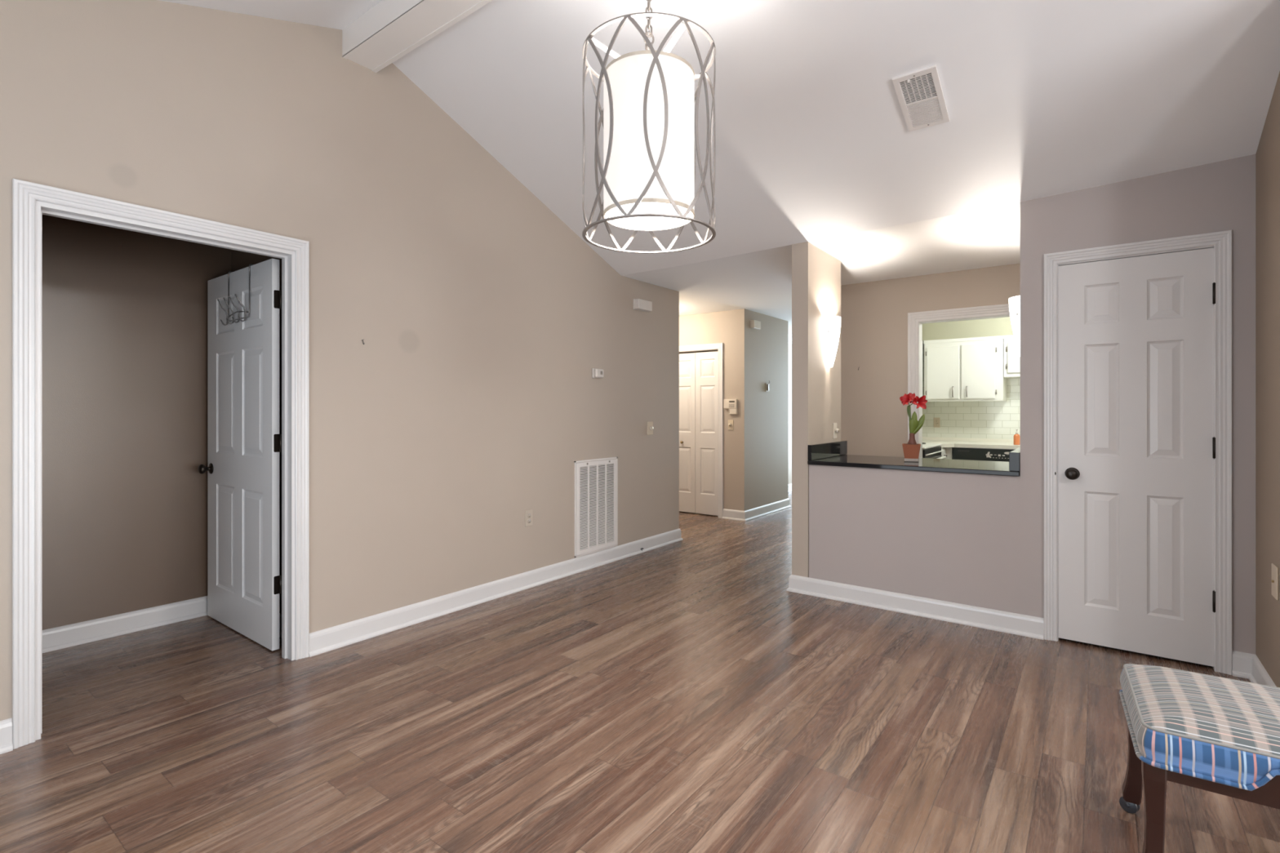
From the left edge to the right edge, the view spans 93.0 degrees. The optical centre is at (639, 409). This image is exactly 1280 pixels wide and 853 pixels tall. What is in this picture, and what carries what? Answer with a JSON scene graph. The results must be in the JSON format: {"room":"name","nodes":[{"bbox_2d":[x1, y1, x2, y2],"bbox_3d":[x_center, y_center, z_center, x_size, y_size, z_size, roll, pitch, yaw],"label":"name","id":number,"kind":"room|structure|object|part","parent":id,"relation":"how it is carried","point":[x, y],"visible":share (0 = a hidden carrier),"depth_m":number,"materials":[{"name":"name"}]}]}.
{"room":"living room","nodes":[
{"label":"living room","id":0,"kind":"room"},
{"bbox_2d":[42,214,231,630],"bbox_3d":[-3.323,0.050,2.959,0.100,2.420,2.520,0,0,37],"label":"wall","id":1,"kind":"structure","parent":0,"point":[125,312],"depth_m":3.41,"materials":[{"name":"brown paint"}]},
{"bbox_2d":[231,248,281,613],"bbox_3d":[-2.143,0.050,3.572,1.045,2.420,0.100,0,0,37],"label":"wall","id":2,"kind":"structure","parent":0,"point":[240,260],"depth_m":3.43,"materials":[{"name":"brown paint"}]},
{"bbox_2d":[197,258,281,650],"bbox_3d":[-2.253,0.234,3.432,0.918,2.036,0.169,0,0,37],"label":"door","id":3,"kind":"structure","parent":2,"relation":"in","point":[244,439],"depth_m":3.38,"materials":[{"name":"white paint"}]},
{"bbox_3d":[-2.601,0.355,3.630,0.066,0.066,0.067,0,0,37],"label":"knob","id":4,"kind":"part","parent":3,"relation":"part of","materials":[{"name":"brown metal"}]},
{"bbox_2d":[217,263,253,325],"bbox_3d":[-2.251,-0.638,3.397,0.305,0.315,0.107,0,0,37],"label":"hook rack","id":5,"kind":"object","parent":3,"relation":"hanging from","point":[233,321],"visible":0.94,"depth_m":3.39,"materials":[{"name":"grey metal"}]},
{"bbox_2d":[0,0,679,720],"bbox_3d":[-1.446,-0.417,3.538,0.110,3.355,5.905,0,0,37],"label":"wall","id":6,"kind":"structure","parent":0,"point":[468,404],"depth_m":3.40,"materials":[{"name":"beige paint"}]},
{"bbox_2d":[0,718,13,754],"bbox_3d":[-2.719,1.204,1.736,0.028,0.112,1.295,0,0,37],"label":"baseboard","id":7,"kind":"structure","parent":6,"relation":"attached to","point":[6,726],"depth_m":2.24,"materials":[{"name":"white paint"}]},
{"bbox_2d":[12,178,309,749],"bbox_3d":[-2.012,0.201,2.679,0.020,2.118,1.059,0,0,37],"label":"trim","id":8,"kind":"structure","parent":6,"relation":"attached to","point":[24,193],"depth_m":2.30,"materials":[{"name":"white paint"}]},
{"bbox_2d":[35,200,294,740],"bbox_3d":[-2.064,0.231,2.717,0.111,2.058,0.945,0,0,37],"label":"trim","id":9,"kind":"structure","parent":6,"relation":"attached to","point":[287,256],"depth_m":2.76,"materials":[{"name":"white paint"}]},
{"bbox_2d":[42,528,683,657],"bbox_3d":[-2.228,1.204,4.271,2.298,0.112,5.733,0,0,37],"label":"baseboard","id":10,"kind":"structure","parent":6,"relation":"attached to","point":[326,640],"depth_m":3.58,"materials":[{"name":"white paint"}]},
{"bbox_2d":[342,0,492,72],"bbox_3d":[1.868,-1.978,0.756,8.530,0.184,0.190,0,0,37],"label":"ceiling beam","id":11,"kind":"structure","parent":6,"relation":"attached to","point":[390,29],"depth_m":3.04,"materials":[{"name":"white paint"}]},
{"bbox_2d":[524,509,532,526],"bbox_3d":[-0.788,0.771,4.310,0.008,0.114,0.070,0,0,37],"label":"wall outlet","id":12,"kind":"object","parent":6,"relation":"attached to","point":[528,513],"visible":1,"depth_m":4.30,"materials":[{"name":"beige plastic"}]},
{"bbox_2d":[574,457,617,557],"bbox_3d":[-0.343,0.771,4.894,0.016,0.746,0.522,0,0,37],"label":"air vent","id":13,"kind":"object","parent":6,"relation":"in","point":[596,482],"visible":1,"depth_m":4.88,"materials":[{"name":"white metal"}]},
{"bbox_2d":[591,368,604,378],"bbox_3d":[-0.335,-0.291,4.878,0.048,0.076,0.104,0,0,37],"label":"thermostat","id":14,"kind":"object","parent":6,"relation":"attached to","point":[596,373],"visible":1,"depth_m":4.85,"materials":[{"name":"white plastic"}]},
{"bbox_2d":[633,298,652,312],"bbox_3d":[0.027,-0.918,5.348,0.058,0.090,0.210,0,0,37],"label":"door chime","id":15,"kind":"object","parent":6,"relation":"attached to","point":[640,304],"visible":1,"depth_m":5.31,"materials":[{"name":"white plastic"}]},
{"bbox_2d":[647,421,653,435],"bbox_3d":[0.101,0.168,5.468,0.032,0.118,0.085,0,0,37],"label":"dimmer switch","id":16,"kind":"object","parent":6,"relation":"attached to","point":[650,424],"visible":1,"depth_m":5.46,"materials":[{"name":"beige plastic"}]},
{"bbox_2d":[0,491,1279,852],"bbox_3d":[2.792,1.290,4.031,11.200,0.060,12.200,0,0,37],"label":"floor","id":17,"kind":"structure","parent":0,"point":[676,697],"depth_m":2.36,"materials":[{"name":"brown wood"}]},
{"bbox_2d":[922,442,946,458],"bbox_3d":[2.587,0.710,6.022,0.704,1.100,0.770,0,0,37],"label":"stove","id":18,"kind":"object","parent":17,"relation":"on","point":[933,451],"visible":0.04,"depth_m":5.87,"materials":[{"name":"white paint"}]},
{"bbox_3d":[2.819,0.415,5.850,0.018,0.090,0.735,0,0,37],"label":"panel","id":19,"kind":"part","parent":18,"relation":"part of","materials":[{"name":"black metal"}]},
{"bbox_2d":[922,443,942,448],"bbox_3d":[2.567,0.354,6.037,0.653,0.018,0.770,0,0,37],"label":"cooktop","id":20,"kind":"object","parent":18,"relation":"in","point":[925,446],"depth_m":5.91,"materials":[{"name":"white paint"}]},
{"bbox_2d":[941,447,952,459],"bbox_3d":[3.092,0.828,6.705,0.693,0.865,0.908,0,0,37],"label":"base cabinet","id":21,"kind":"object","parent":17,"relation":"on","point":[946,451],"visible":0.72,"depth_m":6.37,"materials":[{"name":"white paint"}]},
{"bbox_3d":[3.140,0.477,6.287,0.014,0.125,0.220,0,0,37],"label":"drawer","id":22,"kind":"part","parent":21,"relation":"part of","materials":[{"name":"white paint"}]},
{"bbox_2d":[952,447,1015,462],"bbox_3d":[3.678,0.822,6.386,0.606,0.856,0.574,0,0,37],"label":"dishwasher","id":23,"kind":"object","parent":17,"relation":"on","point":[958,453],"visible":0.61,"depth_m":6.18,"materials":[{"name":"black plastic"}]},
{"bbox_2d":[1119,663,1279,852],"bbox_3d":[1.646,1.008,1.556,0.630,0.501,0.495,0,0,34],"label":"upholstered bench","id":24,"kind":"object","parent":17,"relation":"on","point":[1217,735],"visible":1,"depth_m":1.52,"materials":[{"name":"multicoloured fabric"}]},
{"bbox_3d":[1.531,1.050,1.883,0.053,0.331,0.053,0,0,34],"label":"leg","id":25,"kind":"part","parent":24,"relation":"part of","materials":[{"name":"brown wood"}]},
{"bbox_3d":[1.297,1.050,1.537,0.053,0.331,0.053,0,0,34],"label":"leg","id":26,"kind":"part","parent":24,"relation":"part of","materials":[{"name":"brown wood"}]},
{"bbox_2d":[1120,667,1279,785],"bbox_3d":[1.647,0.842,1.556,0.623,0.084,0.485,0,0,34],"label":"seat cushion","id":27,"kind":"object","parent":24,"relation":"on","point":[1160,744],"depth_m":1.48,"materials":[{"name":"multicoloured fabric"}]},
{"bbox_3d":[1.647,0.873,1.556,0.576,0.105,0.438,0,0,34],"label":"seat rail","id":28,"kind":"part","parent":24,"relation":"part of","materials":[{"name":"brown wood"}]},
{"bbox_3d":[4.441,0.827,5.398,1.795,0.865,1.368,0,0,37],"label":"base cabinet","id":29,"kind":"object","parent":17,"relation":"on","visible":0},
{"bbox_2d":[922,436,1020,448],"bbox_3d":[3.915,0.356,5.784,3.120,0.072,1.390,0,0,37],"label":"countertop","id":30,"kind":"structure","parent":29,"relation":"on","point":[996,443],"depth_m":6.48,"materials":[{"name":"beige laminate"}]},
{"bbox_2d":[1013,429,1020,444],"bbox_3d":[3.790,0.275,6.108,0.056,0.158,0.058,0,0,37],"label":"soap bottle","id":31,"kind":"object","parent":30,"relation":"on","point":[1016,437],"visible":1,"depth_m":6.09,"materials":[{"name":"orange plastic"}]},
{"bbox_2d":[159,0,1279,275],"bbox_3d":[1.629,-1.643,0.531,8.640,1.143,5.210,0,0,37],"label":"ceiling","id":32,"kind":"structure","parent":0,"point":[814,141],"depth_m":2.99,"materials":[{"name":"white paint"}]},
{"bbox_2d":[582,0,715,253],"bbox_3d":[0.031,-1.244,2.104,0.460,1.288,0.460,0,0,-17],"label":"pendant light","id":33,"kind":"object","parent":32,"relation":"hanging from","point":[649,114],"visible":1,"depth_m":1.97,"materials":[{"name":"brushed nickel metal"},{"name":"white fabric shade"}]},
{"bbox_3d":[0.031,-1.585,2.104,0.020,0.591,0.020,0,0,32],"label":"chain","id":34,"kind":"part","parent":33,"relation":"part of","materials":[{"name":"silver metal"}]},
{"bbox_3d":[0.031,-1.199,2.104,0.026,0.138,0.026,0,0,37],"label":"stem","id":35,"kind":"part","parent":33,"relation":"part of","materials":[{"name":"silver metal"}]},
{"bbox_3d":[0.031,-0.909,2.104,0.314,0.486,0.314,0,0,37],"label":"lamp shade","id":36,"kind":"part","parent":33,"relation":"part of","materials":[{"name":"white fabric"}]},
{"bbox_3d":[0.031,-1.147,2.104,0.316,0.010,0.316,0,0,37],"label":"shade trim","id":37,"kind":"part","parent":33,"relation":"part of","materials":[{"name":"white fabric"}]},
{"bbox_3d":[0.031,-0.672,2.104,0.316,0.012,0.316,0,0,37],"label":"shade trim","id":38,"kind":"part","parent":33,"relation":"part of","materials":[{"name":"white fabric"}]},
{"bbox_2d":[605,202,692,225],"bbox_3d":[0.031,-0.688,2.104,0.306,0.004,0.306,0,0,37],"label":"diffuser","id":39,"kind":"object","parent":33,"relation":"attached to","point":[643,207],"depth_m":2.12,"materials":[{"name":"white glass"}]},
{"bbox_2d":[892,64,949,131],"bbox_3d":[1.359,-1.491,2.928,0.188,0.138,0.324,0,0,37],"label":"ceiling vent","id":40,"kind":"object","parent":32,"relation":"in","point":[920,95],"visible":1,"depth_m":2.92,"materials":[{"name":"white metal"}]},
{"bbox_2d":[679,308,788,511],"bbox_3d":[0.591,0.045,8.086,2.400,2.430,1.220,0,0,37],"label":"wall","id":41,"kind":"structure","parent":0,"point":[756,452],"depth_m":7.13,"materials":[{"name":"beige paint"}]},
{"bbox_2d":[679,351,717,515],"bbox_3d":[0.665,0.281,7.319,0.667,1.935,0.065,0,0,37],"label":"door","id":42,"kind":"structure","parent":41,"relation":"in","point":[698,371],"depth_m":7.29,"materials":[{"name":"white paint"}]},
{"bbox_2d":[679,342,723,518],"bbox_3d":[0.632,0.244,7.279,0.824,2.032,0.020,0,0,37],"label":"trim","id":43,"kind":"structure","parent":41,"relation":"attached to","point":[719,346],"depth_m":7.05,"materials":[{"name":"white paint"}]},
{"bbox_2d":[724,399,737,413],"bbox_3d":[1.038,-0.034,6.961,0.164,0.173,0.038,0,0,37],"label":"alarm keypad","id":44,"kind":"object","parent":41,"relation":"attached to","point":[732,404],"visible":1,"depth_m":6.93,"materials":[{"name":"beige plastic"}]},
{"bbox_2d":[728,420,733,430],"bbox_3d":[1.035,0.177,6.967,0.070,0.114,0.032,0,0,37],"label":"dimmer switch","id":45,"kind":"object","parent":41,"relation":"attached to","point":[731,423],"visible":1,"depth_m":6.96,"materials":[{"name":"beige plastic"}]},
{"bbox_2d":[750,320,760,329],"bbox_3d":[1.339,-0.983,7.039,0.055,0.090,0.170,0,0,37],"label":"door chime","id":46,"kind":"object","parent":41,"relation":"attached to","point":[754,324],"visible":1,"depth_m":6.98,"materials":[{"name":"beige plastic"}]},
{"bbox_2d":[721,483,791,521],"bbox_3d":[2.210,1.204,8.714,0.628,0.112,4.228,0,0,37],"label":"baseboard","id":47,"kind":"structure","parent":41,"relation":"attached to","point":[731,514],"depth_m":7.08,"materials":[{"name":"white paint"}]},
{"bbox_2d":[765,381,770,391],"bbox_3d":[1.550,-0.283,7.337,0.034,0.139,0.090,0,0,37],"label":"thermostat","id":48,"kind":"object","parent":41,"relation":"attached to","point":[767,385],"visible":1,"depth_m":7.32,"materials":[{"name":"beige plastic"}]},
{"bbox_2d":[788,343,791,484],"bbox_3d":[2.442,0.045,9.633,0.110,2.430,3.480,0,0,37],"label":"wall","id":49,"kind":"structure","parent":0,"point":[789,344],"depth_m":9.37,"materials":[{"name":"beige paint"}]},
{"bbox_2d":[788,333,791,343],"bbox_3d":[2.371,-1.080,9.374,0.090,0.120,2.980,0,0,37],"label":"trim","id":50,"kind":"structure","parent":49,"relation":"attached to","point":[789,335],"depth_m":9.28,"materials":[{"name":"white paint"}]},
{"bbox_2d":[791,241,840,577],"bbox_3d":[1.303,0.045,4.454,0.117,2.430,0.664,0,0,37],"label":"wall pillar","id":51,"kind":"structure","parent":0,"point":[815,273],"depth_m":4.21,"materials":[{"name":"beige paint"}]},
{"bbox_2d":[823,315,840,367],"bbox_3d":[1.413,-0.492,4.427,0.092,0.360,0.200,0,0,37],"label":"wall sconce","id":52,"kind":"object","parent":51,"relation":"attached to","point":[832,324],"visible":1,"depth_m":4.38,"materials":[{"name":"white glass"}]},
{"bbox_2d":[832,422,839,439],"bbox_3d":[1.478,0.160,4.562,0.032,0.118,0.075,0,0,37],"label":"dimmer switch","id":53,"kind":"object","parent":51,"relation":"attached to","point":[835,430],"visible":1,"depth_m":4.55,"materials":[{"name":"beige plastic"}]},
{"bbox_3d":[1.468,0.160,4.570,0.006,0.118,0.075,0,0,37],"label":"plate","id":54,"kind":"part","parent":53,"relation":"part of","materials":[{"name":"beige plastic"}]},
{"bbox_2d":[621,202,1020,334],"bbox_3d":[2.766,-1.202,7.316,7.000,0.136,6.990,0,0,37],"label":"ceiling","id":55,"kind":"structure","parent":0,"point":[760,282],"depth_m":4.70,"materials":[{"name":"white paint"}]},
{"bbox_2d":[840,263,1020,457],"bbox_3d":[2.970,0.045,4.806,3.450,2.430,0.110,0,0,37],"label":"wall","id":56,"kind":"structure","parent":0,"point":[874,314],"depth_m":5.35,"materials":[{"name":"beige paint"}]},
{"bbox_2d":[907,303,1009,457],"bbox_3d":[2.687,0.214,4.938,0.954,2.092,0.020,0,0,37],"label":"trim","id":57,"kind":"structure","parent":56,"relation":"attached to","point":[914,318],"depth_m":5.17,"materials":[{"name":"white paint"}]},
{"bbox_2d":[922,316,1013,343],"bbox_3d":[3.734,-0.958,5.545,3.120,0.365,1.990,0,0,37],"label":"wall","id":58,"kind":"structure","parent":56,"relation":"attached to","point":[997,326],"depth_m":6.57,"materials":[{"name":"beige paint"}]},
{"bbox_2d":[922,343,1020,439],"bbox_3d":[4.367,0.045,6.383,3.120,2.430,0.110,0,0,37],"label":"wall","id":59,"kind":"structure","parent":0,"point":[998,420],"depth_m":6.77,"materials":[{"name":"white tile"}]},
{"bbox_2d":[933,417,940,427],"bbox_3d":[3.429,0.150,7.016,0.068,0.114,0.008,0,0,37],"label":"wall outlet","id":60,"kind":"object","parent":59,"relation":"attached to","point":[936,420],"visible":1,"depth_m":7.01,"materials":[{"name":"beige plastic"}]},
{"bbox_2d":[923,335,1006,401],"bbox_3d":[3.572,-0.433,6.687,0.775,0.682,0.362,0,0,37],"label":"upper cabinet","id":61,"kind":"object","parent":59,"relation":"attached to","point":[971,369],"visible":1,"depth_m":6.55,"materials":[{"name":"white paint"}]},
{"bbox_3d":[3.336,-0.405,6.690,0.325,0.580,0.019,0,0,37],"label":"door","id":62,"kind":"part","parent":61,"relation":"part of","materials":[{"name":"white paint"}]},
{"bbox_3d":[3.610,-0.407,6.483,0.320,0.585,0.019,0,0,37],"label":"door","id":63,"kind":"part","parent":61,"relation":"part of","materials":[{"name":"white paint"}]},
{"bbox_2d":[1003,334,1020,377],"bbox_3d":[4.166,-0.557,6.258,0.690,0.434,0.330,0,0,37],"label":"upper cabinet","id":64,"kind":"object","parent":59,"relation":"attached to","point":[1011,356],"visible":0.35,"depth_m":6.30,"materials":[{"name":"white paint"}]},
{"bbox_3d":[3.943,-0.540,6.232,0.295,0.320,0.019,0,0,37],"label":"door","id":65,"kind":"part","parent":64,"relation":"part of","materials":[{"name":"white paint"}]},
{"bbox_2d":[808,154,1255,654],"bbox_3d":[2.097,0.010,3.510,2.280,2.500,0.110,0,0,37],"label":"wall","id":66,"kind":"structure","parent":0,"point":[1218,196],"depth_m":3.39,"materials":[{"name":"beige paint"}]},
{"bbox_2d":[807,440,1020,476],"bbox_3d":[1.856,0.308,4.066,1.232,0.133,0.743,0,0,37],"label":"countertop","id":67,"kind":"structure","parent":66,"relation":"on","point":[834,453],"depth_m":4.00,"materials":[{"name":"black stone"}]},
{"bbox_2d":[899,392,927,462],"bbox_3d":[1.829,0.116,4.062,0.173,0.462,0.120,0,0,24],"label":"potted amaryllis","id":68,"kind":"object","parent":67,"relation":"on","point":[911,450],"visible":1,"depth_m":4.04,"materials":[{"name":"plant"}]},
{"bbox_3d":[1.819,0.056,4.071,0.054,0.215,0.017,0,0,26],"label":"stem","id":69,"kind":"part","parent":68,"relation":"part of","materials":[{"name":"green plant"}]},
{"bbox_2d":[902,443,920,458],"bbox_3d":[1.820,0.281,4.070,0.112,0.100,0.112,0,0,24],"label":"pot","id":70,"kind":"object","parent":68,"relation":"attached to","point":[911,451],"depth_m":4.03,"materials":[{"name":"ceramic"}]},
{"bbox_3d":[1.823,0.203,4.069,0.058,0.090,0.058,0,0,37],"label":"flower bulb","id":71,"kind":"part","parent":68,"relation":"part of","materials":[{"name":"brown plant"}]},
{"bbox_2d":[786,574,1044,639],"bbox_3d":[1.821,1.204,4.046,1.491,0.112,0.692,0,0,37],"label":"baseboard","id":72,"kind":"structure","parent":66,"relation":"attached to","point":[1029,626],"depth_m":3.70,"materials":[{"name":"white paint"}]},
{"bbox_2d":[1054,247,1215,666],"bbox_3d":[2.514,0.230,3.110,0.645,2.026,0.102,0,0,37],"label":"door","id":73,"kind":"structure","parent":66,"relation":"in","point":[1136,440],"depth_m":3.11,"materials":[{"name":"white paint"}]},
{"bbox_3d":[2.308,0.345,3.244,0.066,0.066,0.067,0,0,37],"label":"knob","id":74,"kind":"part","parent":73,"relation":"part of","materials":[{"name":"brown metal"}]},
{"bbox_2d":[1058,637,1213,667],"bbox_3d":[2.555,0.234,3.159,0.632,2.052,0.010,0,0,37],"label":"trim","id":75,"kind":"structure","parent":66,"relation":"attached to","point":[1059,637],"depth_m":3.14,"materials":[{"name":"brown wood"}]},
{"bbox_2d":[1044,230,1231,675],"bbox_3d":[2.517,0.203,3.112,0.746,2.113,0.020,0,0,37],"label":"trim","id":76,"kind":"structure","parent":66,"relation":"attached to","point":[1221,241],"depth_m":2.93,"materials":[{"name":"white paint"}]},
{"bbox_2d":[1255,71,1279,687],"bbox_3d":[2.641,-0.165,2.429,0.110,2.850,0.960,0,0,37],"label":"wall","id":77,"kind":"structure","parent":0,"point":[1268,153],"depth_m":2.64,"materials":[{"name":"brown paint"}]},
{"bbox_2d":[1231,650,1276,687],"bbox_3d":[2.600,1.204,2.443,0.139,0.112,0.997,0,0,34],"label":"baseboard","id":78,"kind":"structure","parent":77,"relation":"attached to","point":[1245,665],"depth_m":2.85,"materials":[{"name":"white paint"}]},
{"bbox_2d":[1271,563,1278,600],"bbox_3d":[2.637,0.715,2.526,0.013,0.135,0.095,0,0,37],"label":"wall outlet","id":79,"kind":"object","parent":77,"relation":"attached to","point":[1274,580],"visible":1,"depth_m":2.51,"materials":[{"name":"beige plastic"}]},
{"bbox_3d":[2.683,0.035,4.045,0.110,2.450,1.450,0,0,37],"label":"wall","id":80,"kind":"structure","parent":0,"visible":0},
{"bbox_2d":[1008,295,1020,356],"bbox_3d":[2.325,-0.505,3.739,0.092,0.360,0.200,0,0,37],"label":"wall sconce","id":81,"kind":"object","parent":80,"relation":"attached to","point":[1014,302],"visible":0.7,"depth_m":3.69,"materials":[{"name":"white glass"}]}
]}

